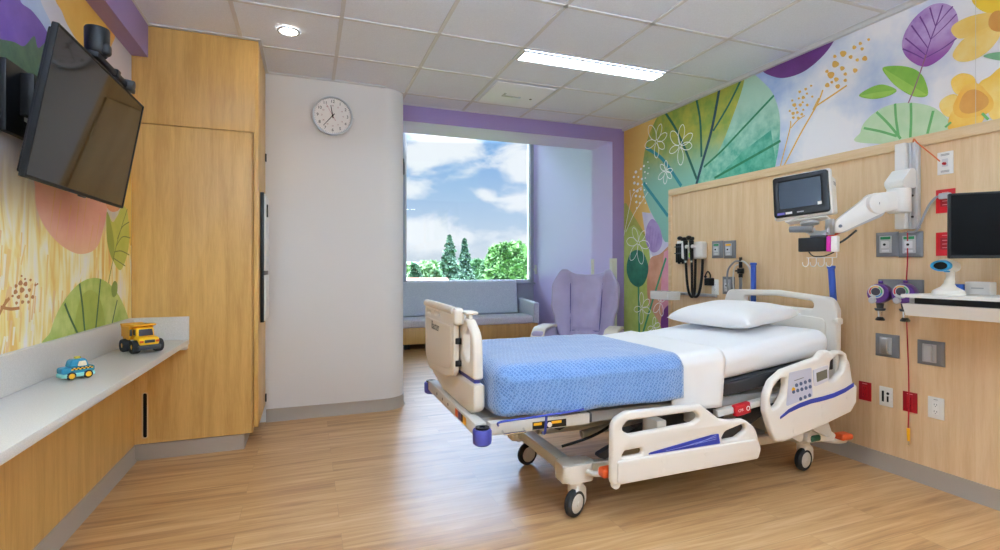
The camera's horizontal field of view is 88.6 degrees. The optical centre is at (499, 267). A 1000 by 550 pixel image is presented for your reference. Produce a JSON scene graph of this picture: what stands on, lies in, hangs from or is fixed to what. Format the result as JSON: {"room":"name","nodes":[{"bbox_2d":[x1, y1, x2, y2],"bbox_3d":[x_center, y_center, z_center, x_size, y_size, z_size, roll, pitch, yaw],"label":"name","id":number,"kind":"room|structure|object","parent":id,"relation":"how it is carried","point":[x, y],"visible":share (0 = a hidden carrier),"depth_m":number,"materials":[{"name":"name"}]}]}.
{"room":"hospital room","nodes":[
{"label":"hospital room","id":0,"kind":"room"},
{"bbox_2d":[1,13,130,354],"bbox_3d":[-1.416,-0.160,0.697,0.100,2.740,6.700,0,0,-21],"label":"wall","id":1,"kind":"structure","parent":0,"point":[96,13],"depth_m":2.23,"materials":[{"name":"white paint"}]},
{"bbox_2d":[0,0,130,354],"bbox_3d":[-1.246,-0.508,0.391,0.001,1.636,5.989,0,0,-21],"label":"mural","id":2,"kind":"object","parent":1,"relation":"attached to","point":[65,256],"visible":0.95,"depth_m":2.20,"materials":[{"name":"multicoloured paint"}]},
{"bbox_2d":[0,380,133,549],"bbox_3d":[-1.238,0.852,0.388,0.015,0.716,5.997,0,0,-21],"label":"panel","id":3,"kind":"object","parent":1,"relation":"attached to","point":[40,485],"visible":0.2,"depth_m":2.25,"materials":[{"name":"brown wood"}]},
{"bbox_2d":[0,318,133,398],"bbox_3d":[-1.237,0.386,0.395,0.020,0.148,5.989,0,0,-21],"label":"backsplash","id":4,"kind":"structure","parent":1,"relation":"attached to","point":[21,369],"depth_m":2.15,"materials":[{"name":"white stone"}]},
{"bbox_2d":[0,21,143,207],"bbox_3d":[-1.757,-0.558,2.112,0.249,0.530,0.956,0,0,-21],"label":"television","id":5,"kind":"object","parent":1,"relation":"attached to","point":[78,126],"visible":1,"depth_m":1.91,"materials":[{"name":"black plastic"}]},
{"bbox_2d":[83,24,135,93],"bbox_3d":[-1.692,-0.897,2.238,0.093,0.151,0.470,0,0,-21],"label":"video camera","id":6,"kind":"object","parent":5,"relation":"attached to","point":[96,37],"visible":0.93,"depth_m":2.06,"materials":[{"name":"black plastic"}]},
{"bbox_2d":[33,446,136,549],"bbox_3d":[-1.223,1.159,0.392,0.016,0.100,5.995,0,0,-21],"label":"baseboard","id":7,"kind":"structure","parent":1,"relation":"attached to","point":[56,538],"depth_m":2.48,"materials":[{"name":"beige plastic"}]},
{"bbox_2d":[0,316,188,465],"bbox_3d":[-1.099,0.416,0.447,0.314,0.208,5.989,0,0,-21],"label":"countertop","id":8,"kind":"structure","parent":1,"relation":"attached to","point":[34,403],"depth_m":2.01,"materials":[{"name":"white stone"}]},
{"bbox_2d":[56,356,94,379],"bbox_3d":[-1.763,0.413,2.129,0.071,0.091,0.116,0,0,28],"label":"taxi","id":9,"kind":"object","parent":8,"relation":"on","point":[78,366],"visible":1,"depth_m":2.11,"materials":[{"name":"teal plastic"}]},
{"bbox_2d":[119,322,163,353],"bbox_3d":[-1.987,0.384,2.830,0.242,0.151,0.148,0,0,34],"label":"dump truck","id":10,"kind":"object","parent":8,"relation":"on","point":[143,337],"visible":1,"depth_m":2.79,"materials":[{"name":"yellow plastic"}]},
{"bbox_2d":[145,339,154,342],"bbox_3d":[-1.891,0.396,2.766,0.004,0.016,0.050,0,0,34],"label":"grille","id":11,"kind":"object","parent":10,"relation":"attached to","point":[146,340],"depth_m":2.77,"materials":[{"name":"grey plastic"}]},
{"bbox_2d":[86,0,147,56],"bbox_3d":[-1.203,-1.427,0.402,0.090,0.201,5.999,0,0,-21],"label":"trim","id":12,"kind":"structure","parent":1,"relation":"attached to","point":[124,20],"depth_m":2.89,"materials":[{"name":"purple paint"}]},
{"bbox_2d":[260,73,402,422],"bbox_3d":[-2.367,-0.600,5.899,1.880,3.620,3.890,0,0,-21],"label":"wall","id":13,"kind":"structure","parent":0,"point":[334,323],"depth_m":4.20,"materials":[{"name":"white paint"}]},
{"bbox_2d":[312,96,353,135],"bbox_3d":[-1.361,-1.240,4.177,0.325,0.316,0.042,0,0,-21],"label":"wall clock","id":14,"kind":"object","parent":13,"relation":"attached to","point":[331,115],"visible":1,"depth_m":4.17,"materials":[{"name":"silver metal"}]},
{"bbox_2d":[266,392,404,422],"bbox_3d":[-1.990,1.159,6.022,1.122,0.100,3.886,0,0,-21],"label":"baseboard","id":15,"kind":"structure","parent":13,"relation":"attached to","point":[367,406],"depth_m":4.19,"materials":[{"name":"beige plastic"}]},
{"bbox_2d":[59,344,999,549],"bbox_3d":[0.203,1.260,3.335,4.987,0.100,10.700,0,0,-21],"label":"floor","id":16,"kind":"structure","parent":0,"point":[412,476],"depth_m":2.62,"materials":[{"name":"brown wood"}]},
{"bbox_2d":[131,26,266,460],"bbox_3d":[-2.064,-0.159,3.606,0.731,2.737,0.614,0,0,-21],"label":"closet","id":17,"kind":"object","parent":16,"relation":"on","point":[198,168],"visible":0.98,"depth_m":3.33,"materials":[{"name":"brown wood"}]},
{"bbox_2d":[260,192,268,322],"bbox_3d":[-1.719,-0.074,3.755,0.040,0.908,0.400,0,0,-21],"label":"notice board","id":18,"kind":"object","parent":17,"relation":"attached to","point":[264,202],"visible":1,"depth_m":3.58,"materials":[{"name":"black plastic"}]},
{"bbox_2d":[403,281,538,349],"bbox_3d":[-0.679,0.714,8.109,2.534,0.992,0.719,0,0,-21],"label":"sofa","id":19,"kind":"object","parent":16,"relation":"on","point":[493,299],"visible":0.66,"depth_m":8.20,"materials":[{"name":"blue fabric"}]},
{"bbox_2d":[403,313,532,327],"bbox_3d":[-0.696,0.819,8.007,2.432,0.132,0.520,0,0,-21],"label":"seat cushion","id":20,"kind":"object","parent":19,"relation":"on","point":[488,320],"depth_m":8.01,"materials":[{"name":"grey fabric"}]},
{"bbox_2d":[530,269,623,336],"bbox_3d":[0.817,0.611,5.164,0.818,1.195,0.912,0,0,20],"label":"recliner","id":21,"kind":"object","parent":16,"relation":"on","point":[580,303],"visible":0.48,"depth_m":5.39,"materials":[{"name":"purple fabric"}]},
{"bbox_2d":[592,142,623,330],"bbox_3d":[1.223,-0.086,5.833,0.146,2.592,0.440,0,0,-21],"label":"wall","id":22,"kind":"structure","parent":16,"relation":"on","point":[608,159],"depth_m":5.68,"materials":[{"name":"purple paint"}]},
{"bbox_2d":[591,259,593,273],"bbox_3d":[1.102,0.502,5.997,0.047,1.215,0.061,0,0,-21],"label":"guard","id":23,"kind":"object","parent":22,"relation":"attached to","point":[592,260],"visible":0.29,"depth_m":5.99,"materials":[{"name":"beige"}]},
{"bbox_2d":[610,258,616,325],"bbox_3d":[1.246,0.502,5.630,0.058,1.215,0.056,0,0,-21],"label":"guard","id":24,"kind":"object","parent":22,"relation":"attached to","point":[613,261],"visible":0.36,"depth_m":5.61,"materials":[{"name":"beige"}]},
{"bbox_2d":[424,263,856,517],"bbox_3d":[0.876,0.585,3.098,2.498,1.249,1.144,0,0,-21],"label":"hospital bed","id":25,"kind":"object","parent":16,"relation":"on","point":[787,379],"visible":0.74,"depth_m":2.74,"materials":[{"name":"white plastic"}]},
{"bbox_2d":[475,425,488,430],"bbox_3d":[-0.078,0.696,2.230,0.060,0.008,0.060,0,0,-21],"label":"socket","id":26,"kind":"object","parent":25,"relation":"attached to","point":[477,427],"depth_m":2.22,"materials":[{"name":"black plastic"}]},
{"bbox_2d":[480,334,683,416],"bbox_3d":[0.302,0.548,2.864,1.008,0.234,0.990,0,0,-21],"label":"blanket","id":27,"kind":"object","parent":25,"relation":"on","point":[555,373],"visible":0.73,"depth_m":2.46,"materials":[{"name":"blue fabric"}]},
{"bbox_2d":[602,331,725,408],"bbox_3d":[0.877,0.578,3.086,0.353,0.302,0.953,0,0,-21],"label":"sheet","id":28,"kind":"object","parent":25,"relation":"on","point":[704,365],"visible":0.62,"depth_m":2.69,"materials":[{"name":"white fabric"}]},
{"bbox_2d":[667,300,800,327],"bbox_3d":[1.537,0.301,3.414,0.508,0.166,0.640,0,0,-28],"label":"pillow","id":29,"kind":"object","parent":25,"relation":"on","point":[718,313],"visible":1,"depth_m":3.23,"materials":[{"name":"white fabric"}]},
{"bbox_2d":[132,0,926,130],"bbox_3d":[0.200,-2.009,3.344,4.987,1.002,10.720,0,0,-21],"label":"ceiling","id":30,"kind":"structure","parent":0,"point":[438,54],"depth_m":3.46,"materials":[{"name":"white tile"}]},
{"bbox_2d":[277,26,299,36],"bbox_3d":[-1.365,-1.526,3.306,0.140,0.008,0.140,0,0,-21],"label":"recessed light","id":31,"kind":"object","parent":30,"relation":"in","point":[288,31],"visible":1,"depth_m":3.30,"materials":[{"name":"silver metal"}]},
{"bbox_2d":[403,105,623,149],"bbox_3d":[0.139,-1.454,5.415,2.470,0.149,0.420,0,0,-21],"label":"soffit","id":32,"kind":"structure","parent":30,"relation":"attached to","point":[416,120],"depth_m":5.25,"materials":[{"name":"purple paint"}]},
{"bbox_2d":[477,81,555,107],"bbox_3d":[0.134,-1.522,4.532,0.530,0.015,0.550,0,0,-21],"label":"access panel","id":33,"kind":"object","parent":30,"relation":"attached to","point":[500,93],"visible":1,"depth_m":4.49,"materials":[{"name":"white metal"}]},
{"bbox_2d":[516,50,664,80],"bbox_3d":[0.706,-1.524,3.876,1.200,0.012,0.160,0,0,-21],"label":"recessed light","id":34,"kind":"object","parent":30,"relation":"in","point":[526,55],"visible":1,"depth_m":3.85,"materials":[{"name":"white plastic"}]},
{"bbox_2d":[534,0,927,324],"bbox_3d":[2.245,-0.600,4.156,0.587,3.620,10.600,0,0,-21],"label":"wall","id":35,"kind":"structure","parent":0,"point":[562,176],"depth_m":8.16,"materials":[{"name":"purple paint"}]},
{"bbox_2d":[403,133,533,316],"bbox_3d":[-0.762,-0.600,8.645,3.057,3.620,0.120,0,0,-21],"label":"wall window","id":36,"kind":"structure","parent":35,"relation":"in","point":[526,291],"depth_m":9.06,"materials":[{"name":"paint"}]},
{"bbox_2d":[405,133,534,283],"bbox_3d":[-0.483,-1.012,8.675,2.300,2.595,0.180,0,0,-21],"label":"window","id":37,"kind":"structure","parent":36,"relation":"attached to","point":[528,281],"depth_m":9.04,"materials":[{"name":"white"}]},
{"bbox_2d":[674,241,684,263],"bbox_3d":[1.663,-0.144,4.722,0.042,0.212,0.120,0,0,-21],"label":"dispenser","id":38,"kind":"object","parent":35,"relation":"attached to","point":[679,259],"visible":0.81,"depth_m":4.72,"materials":[{"name":"black plastic"}]},
{"bbox_2d":[677,235,706,297],"bbox_3d":[1.676,-0.008,4.519,0.162,0.550,0.260,0,0,-21],"label":"wall diagnostic set","id":39,"kind":"object","parent":35,"relation":"attached to","point":[691,250],"visible":1,"depth_m":4.47,"materials":[{"name":"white plastic"}]},
{"bbox_2d":[676,292,716,296],"bbox_3d":[1.738,0.235,4.553,0.021,0.026,0.500,0,0,-21],"label":"rail","id":40,"kind":"object","parent":35,"relation":"attached to","point":[701,294],"visible":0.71,"depth_m":4.43,"materials":[{"name":"silver metal"}]},
{"bbox_3d":[1.550,0.249,4.685,0.237,0.075,0.240,0,0,-21],"label":"holder","id":41,"kind":"object","parent":40,"relation":"attached to","visible":0},
{"bbox_2d":[654,292,677,299],"bbox_3d":[1.507,0.253,4.659,0.116,0.058,0.198,0,0,-21],"label":"glove box","id":42,"kind":"object","parent":41,"relation":"in","point":[657,295],"visible":1,"depth_m":4.58,"materials":[{"name":"white plastic"}]},
{"bbox_2d":[712,279,718,294],"bbox_3d":[1.824,0.161,4.342,0.009,0.130,0.078,0,0,-21],"label":"outlet","id":43,"kind":"object","parent":35,"relation":"attached to","point":[715,289],"visible":0.94,"depth_m":4.33,"materials":[{"name":"white plastic"}]},
{"bbox_2d":[704,271,713,285],"bbox_3d":[1.778,0.087,4.377,0.050,0.125,0.100,0,0,-21],"label":"power adapter","id":44,"kind":"object","parent":43,"relation":"attached to","point":[709,281],"visible":1,"depth_m":4.35,"materials":[{"name":"black plastic"}]},
{"bbox_2d":[712,241,723,257],"bbox_3d":[1.823,-0.156,4.312,0.032,0.145,0.125,0,0,-21],"label":"outlet","id":45,"kind":"object","parent":35,"relation":"attached to","point":[717,246],"visible":1,"depth_m":4.29,"materials":[{"name":"grey plastic"}]},
{"bbox_2d":[723,277,734,293],"bbox_3d":[1.865,0.144,4.199,0.032,0.145,0.125,0,0,-21],"label":"outlet","id":46,"kind":"object","parent":35,"relation":"attached to","point":[730,282],"visible":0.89,"depth_m":4.18,"materials":[{"name":"grey plastic"}]},
{"bbox_2d":[724,240,735,257],"bbox_3d":[1.870,-0.151,4.187,0.032,0.145,0.125,0,0,-21],"label":"outlet","id":47,"kind":"object","parent":35,"relation":"attached to","point":[729,246],"visible":1,"depth_m":4.17,"materials":[{"name":"grey plastic"}]},
{"bbox_2d":[726,257,750,300],"bbox_3d":[1.893,0.158,4.048,0.060,0.485,0.260,0,0,-21],"label":"hose","id":48,"kind":"object","parent":35,"relation":"attached to","point":[740,271],"visible":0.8,"depth_m":4.03,"materials":[{"name":"black plastic"}]},
{"bbox_2d":[624,0,999,331],"bbox_3d":[2.599,-0.199,2.375,0.002,2.614,6.998,0,0,-21],"label":"mural","id":49,"kind":"object","parent":35,"relation":"attached to","point":[930,66],"visible":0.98,"depth_m":3.54,"materials":[{"name":"multicoloured paint"}]},
{"bbox_2d":[668,118,999,489],"bbox_3d":[2.718,0.182,1.988,0.044,1.855,6.210,0,0,-21],"label":"wall panel","id":50,"kind":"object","parent":35,"relation":"attached to","point":[740,208],"depth_m":3.09,"materials":[{"name":"brown wood"}]},
{"bbox_2d":[859,381,871,401],"bbox_3d":[2.263,0.763,3.175,0.009,0.115,0.075,0,0,-21],"label":"outlet","id":51,"kind":"object","parent":35,"relation":"attached to","point":[865,388],"visible":1,"depth_m":3.17,"materials":[{"name":"red plastic"}]},
{"bbox_2d":[862,385,866,396],"bbox_3d":[2.260,0.763,3.174,0.002,0.068,0.033,0,0,-21],"label":"receptacle","id":52,"kind":"object","parent":51,"relation":"attached to","point":[864,387],"depth_m":3.17,"materials":[{"name":"red plastic"}]},
{"bbox_2d":[835,142,920,232],"bbox_3d":[2.134,-0.457,2.894,0.480,0.516,0.159,0,0,-3],"label":"monitor arm","id":53,"kind":"object","parent":35,"relation":"attached to","point":[901,198],"visible":0.94,"depth_m":2.88,"materials":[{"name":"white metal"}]},
{"bbox_2d":[773,168,856,242],"bbox_3d":[1.833,-0.357,3.018,0.239,0.437,0.410,0,0,-43],"label":"patient monitor","id":54,"kind":"object","parent":53,"relation":"attached to","point":[806,199],"visible":0.98,"depth_m":2.99,"materials":[{"name":"black plastic"}]},
{"bbox_2d":[798,232,839,256],"bbox_3d":[1.774,-0.129,2.852,0.064,0.138,0.189,0,0,-45],"label":"module","id":55,"kind":"object","parent":54,"relation":"attached to","point":[815,243],"visible":1,"depth_m":2.83,"materials":[{"name":"black plastic"}]},
{"bbox_2d":[802,252,836,266],"bbox_3d":[1.784,-0.045,2.861,0.026,0.080,0.166,0,0,-45],"label":"hooks","id":56,"kind":"object","parent":54,"relation":"attached to","point":[836,252],"visible":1,"depth_m":2.85,"materials":[{"name":"white plastic"}]},
{"bbox_2d":[913,139,939,161],"bbox_3d":[2.351,-0.653,2.835,0.039,0.151,0.131,0,0,-26],"label":"cord","id":57,"kind":"object","parent":53,"relation":"attached to","point":[913,139],"visible":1,"depth_m":2.82,"materials":[{"name":"orange plastic"}]},
{"bbox_2d":[907,192,949,232],"bbox_3d":[2.361,-0.301,2.827,0.038,0.207,0.207,0,0,-25],"label":"cable","id":58,"kind":"object","parent":53,"relation":"attached to","point":[940,195],"visible":0.79,"depth_m":2.81,"materials":[{"name":"grey plastic"}]},
{"bbox_2d":[879,386,892,407],"bbox_3d":[2.307,0.768,3.059,0.007,0.115,0.075,0,0,-21],"label":"data plate","id":59,"kind":"object","parent":35,"relation":"attached to","point":[885,393],"visible":1,"depth_m":3.06,"materials":[{"name":"white plastic"}]},
{"bbox_2d":[876,232,898,256],"bbox_3d":[2.298,-0.140,3.049,0.032,0.145,0.125,0,0,-21],"label":"outlet","id":60,"kind":"object","parent":35,"relation":"attached to","point":[887,243],"visible":1,"depth_m":3.04,"materials":[{"name":"grey plastic"}]},
{"bbox_2d":[881,241,888,247],"bbox_3d":[2.290,-0.139,3.046,0.007,0.042,0.042,0,0,-21],"label":"socket","id":61,"kind":"object","parent":60,"relation":"attached to","point":[884,244],"depth_m":3.04,"materials":[{"name":"white plastic"}]},
{"bbox_2d":[876,333,899,358],"bbox_3d":[2.295,0.462,3.047,0.038,0.135,0.132,0,0,-21],"label":"plate","id":62,"kind":"object","parent":35,"relation":"attached to","point":[887,345],"visible":1,"depth_m":3.03,"materials":[{"name":"grey plastic"}]},
{"bbox_2d":[878,279,923,299],"bbox_3d":[2.331,0.127,2.981,0.018,0.120,0.240,0,0,-21],"label":"block","id":63,"kind":"object","parent":35,"relation":"attached to","point":[919,284],"visible":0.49,"depth_m":2.97,"materials":[{"name":"grey plastic"}]},
{"bbox_2d":[867,281,891,320],"bbox_3d":[2.222,0.190,2.985,0.178,0.228,0.114,0,0,-39],"label":"regulator","id":64,"kind":"object","parent":63,"relation":"attached to","point":[880,293],"visible":0.98,"depth_m":2.94,"materials":[{"name":"purple plastic"}]},
{"bbox_2d":[891,280,918,321],"bbox_3d":[2.268,0.183,2.860,0.178,0.228,0.114,0,0,-39],"label":"regulator","id":65,"kind":"object","parent":63,"relation":"attached to","point":[903,288],"visible":0.77,"depth_m":2.82,"materials":[{"name":"purple plastic"}]},
{"bbox_2d":[810,441,999,510],"bbox_3d":[2.580,1.159,2.364,0.046,0.100,7.010,0,0,-21],"label":"baseboard","id":66,"kind":"structure","parent":35,"relation":"attached to","point":[973,491],"depth_m":2.88,"materials":[{"name":"beige plastic"}]},
{"bbox_2d":[906,233,909,444],"bbox_3d":[2.334,0.400,2.931,0.018,1.224,0.024,0,0,-21],"label":"pull cord","id":67,"kind":"object","parent":35,"relation":"hanging from","point":[907,428],"visible":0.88,"depth_m":2.92,"materials":[{"name":"red fabric"}]},
{"bbox_2d":[903,391,917,413],"bbox_3d":[2.352,0.769,2.937,0.009,0.115,0.075,0,0,-21],"label":"outlet","id":68,"kind":"object","parent":35,"relation":"attached to","point":[913,407],"visible":1,"depth_m":2.93,"materials":[{"name":"red plastic"}]},
{"bbox_2d":[906,396,912,408],"bbox_3d":[2.349,0.769,2.936,0.002,0.068,0.033,0,0,-21],"label":"receptacle","id":69,"kind":"object","parent":68,"relation":"attached to","point":[911,397],"depth_m":2.93,"materials":[{"name":"red plastic"}]},
{"bbox_2d":[899,231,922,256],"bbox_3d":[2.342,-0.135,2.930,0.032,0.145,0.125,0,0,-21],"label":"outlet","id":70,"kind":"object","parent":35,"relation":"attached to","point":[914,244],"visible":0.99,"depth_m":2.92,"materials":[{"name":"grey plastic"}]},
{"bbox_2d":[904,241,912,247],"bbox_3d":[2.335,-0.134,2.927,0.007,0.042,0.042,0,0,-21],"label":"socket","id":71,"kind":"object","parent":70,"relation":"attached to","point":[907,244],"depth_m":2.92,"materials":[{"name":"white plastic"}]},
{"bbox_2d":[917,339,944,366],"bbox_3d":[2.375,0.471,2.833,0.038,0.135,0.132,0,0,-21],"label":"plate","id":72,"kind":"object","parent":35,"relation":"attached to","point":[932,353],"visible":1,"depth_m":2.82,"materials":[{"name":"grey plastic"}]},
{"bbox_2d":[928,396,943,420],"bbox_3d":[2.397,0.770,2.816,0.009,0.118,0.078,0,0,-21],"label":"outlet","id":73,"kind":"object","parent":35,"relation":"attached to","point":[935,405],"visible":1,"depth_m":2.81,"materials":[{"name":"white plastic"}]},
{"bbox_2d":[932,401,938,414],"bbox_3d":[2.395,0.770,2.815,0.002,0.068,0.033,0,0,-21],"label":"receptacle","id":74,"kind":"object","parent":73,"relation":"attached to","point":[935,404],"depth_m":2.81,"materials":[{"name":"white plastic"}]},
{"bbox_2d":[936,232,946,255],"bbox_3d":[2.413,-0.130,2.774,0.009,0.128,0.090,0,0,-21],"label":"plate","id":75,"kind":"object","parent":35,"relation":"attached to","point":[941,238],"visible":0.57,"depth_m":2.79,"materials":[{"name":"red plastic"}]},
{"bbox_2d":[937,150,953,174],"bbox_3d":[2.407,-0.569,2.773,0.021,0.122,0.074,0,0,-21],"label":"plate","id":76,"kind":"object","parent":35,"relation":"attached to","point":[946,164],"visible":1,"depth_m":2.77,"materials":[{"name":"white plastic"}]},
{"bbox_2d":[936,188,955,213],"bbox_3d":[2.413,-0.363,2.774,0.009,0.128,0.090,0,0,-21],"label":"plate","id":77,"kind":"object","parent":35,"relation":"attached to","point":[941,204],"visible":0.59,"depth_m":2.79,"materials":[{"name":"red plastic"}]},
{"bbox_2d":[901,293,999,322],"bbox_3d":[2.485,0.189,2.057,0.379,0.110,1.402,0,0,-21],"label":"shelf","id":78,"kind":"object","parent":35,"relation":"attached to","point":[986,308],"visible":0.8,"depth_m":2.44,"materials":[{"name":"white laminate"}]},
{"bbox_2d":[930,259,965,295],"bbox_3d":[2.193,0.045,2.507,0.142,0.177,0.132,0,0,-21],"label":"barcode scanner","id":79,"kind":"object","parent":78,"relation":"on","point":[948,288],"visible":1,"depth_m":2.48,"materials":[{"name":"beige plastic"}]},
{"bbox_2d":[955,281,996,294],"bbox_3d":[2.396,0.101,2.600,0.065,0.064,0.175,0,0,-21],"label":"box","id":80,"kind":"object","parent":78,"relation":"on","point":[975,288],"visible":0.72,"depth_m":2.55,"materials":[{"name":"white plastic"}]},
{"bbox_2d":[947,191,999,258],"bbox_3d":[2.419,-0.187,2.251,0.694,0.321,0.163,0,0,37],"label":"computer monitor","id":81,"kind":"object","parent":35,"relation":"attached to","point":[973,218],"visible":1,"depth_m":2.35,"materials":[{"name":"black plastic"}]},
{"label":"outside","id":82,"kind":"structure","parent":0,"visible":0},
{"bbox_3d":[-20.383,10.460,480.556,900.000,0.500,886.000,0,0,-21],"label":"ground","id":83,"kind":"structure","parent":82,"visible":0},
{"bbox_2d":[409,263,423,277],"bbox_3d":[-11.638,4.732,70.346,2.745,10.916,2.603,0,0,-21],"label":"leafy tree","id":84,"kind":"object","parent":83,"relation":"on","point":[415,270],"visible":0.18,"depth_m":69.90,"materials":[{"name":"green plant"}]},
{"bbox_2d":[407,260,445,277],"bbox_3d":[-11.542,4.466,81.184,7.313,11.449,6.278,0,0,-21],"label":"leafy tree","id":85,"kind":"object","parent":83,"relation":"on","point":[426,266],"visible":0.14,"depth_m":78.97,"materials":[{"name":"green plant"}]},
{"bbox_2d":[407,278,447,280],"bbox_3d":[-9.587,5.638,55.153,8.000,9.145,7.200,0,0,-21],"label":"window sill","id":86,"kind":"object","parent":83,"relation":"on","point":[408,279],"visible":0.04,"depth_m":55.44,"materials":[{"name":"beige"}]},
{"bbox_2d":[421,259,439,269],"bbox_3d":[-25.738,3.435,186.037,8.311,13.510,7.740,0,0,-21],"label":"leafy tree","id":87,"kind":"object","parent":83,"relation":"on","point":[435,262],"visible":0.03,"depth_m":185.71,"materials":[{"name":"green plant"}]},
{"bbox_2d":[427,269,442,277],"bbox_3d":[-7.583,5.061,61.330,4.000,10.257,3.814,0,0,-21],"label":"leafy tree","id":88,"kind":"object","parent":83,"relation":"on","point":[435,273],"visible":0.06,"depth_m":60.86,"materials":[{"name":"green plant"}]},
{"bbox_2d":[438,234,462,279],"bbox_3d":[-6.983,2.710,71.705,7.886,14.961,8.578,0,0,8],"label":"fir tree","id":89,"kind":"object","parent":83,"relation":"on","point":[449,266],"visible":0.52,"depth_m":71.47,"materials":[{"name":"green plant"}]},
{"bbox_2d":[457,238,476,279],"bbox_3d":[-5.804,2.679,81.100,8.169,15.022,7.360,0,0,-21],"label":"fir tree","id":90,"kind":"object","parent":83,"relation":"on","point":[465,272],"visible":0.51,"depth_m":80.61,"materials":[{"name":"green plant"}]},
{"bbox_2d":[470,258,485,279],"bbox_3d":[-3.841,4.104,94.615,6.633,12.173,6.089,0,0,-21],"label":"leafy tree","id":91,"kind":"object","parent":83,"relation":"on","point":[478,265],"visible":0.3,"depth_m":93.10,"materials":[{"name":"green plant"}]},
{"bbox_2d":[482,239,526,279],"bbox_3d":[0.801,3.287,62.089,6.180,13.807,5.396,0,0,-21],"label":"leafy tree","id":92,"kind":"object","parent":83,"relation":"on","point":[504,260],"visible":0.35,"depth_m":61.02,"materials":[{"name":"green plant"}]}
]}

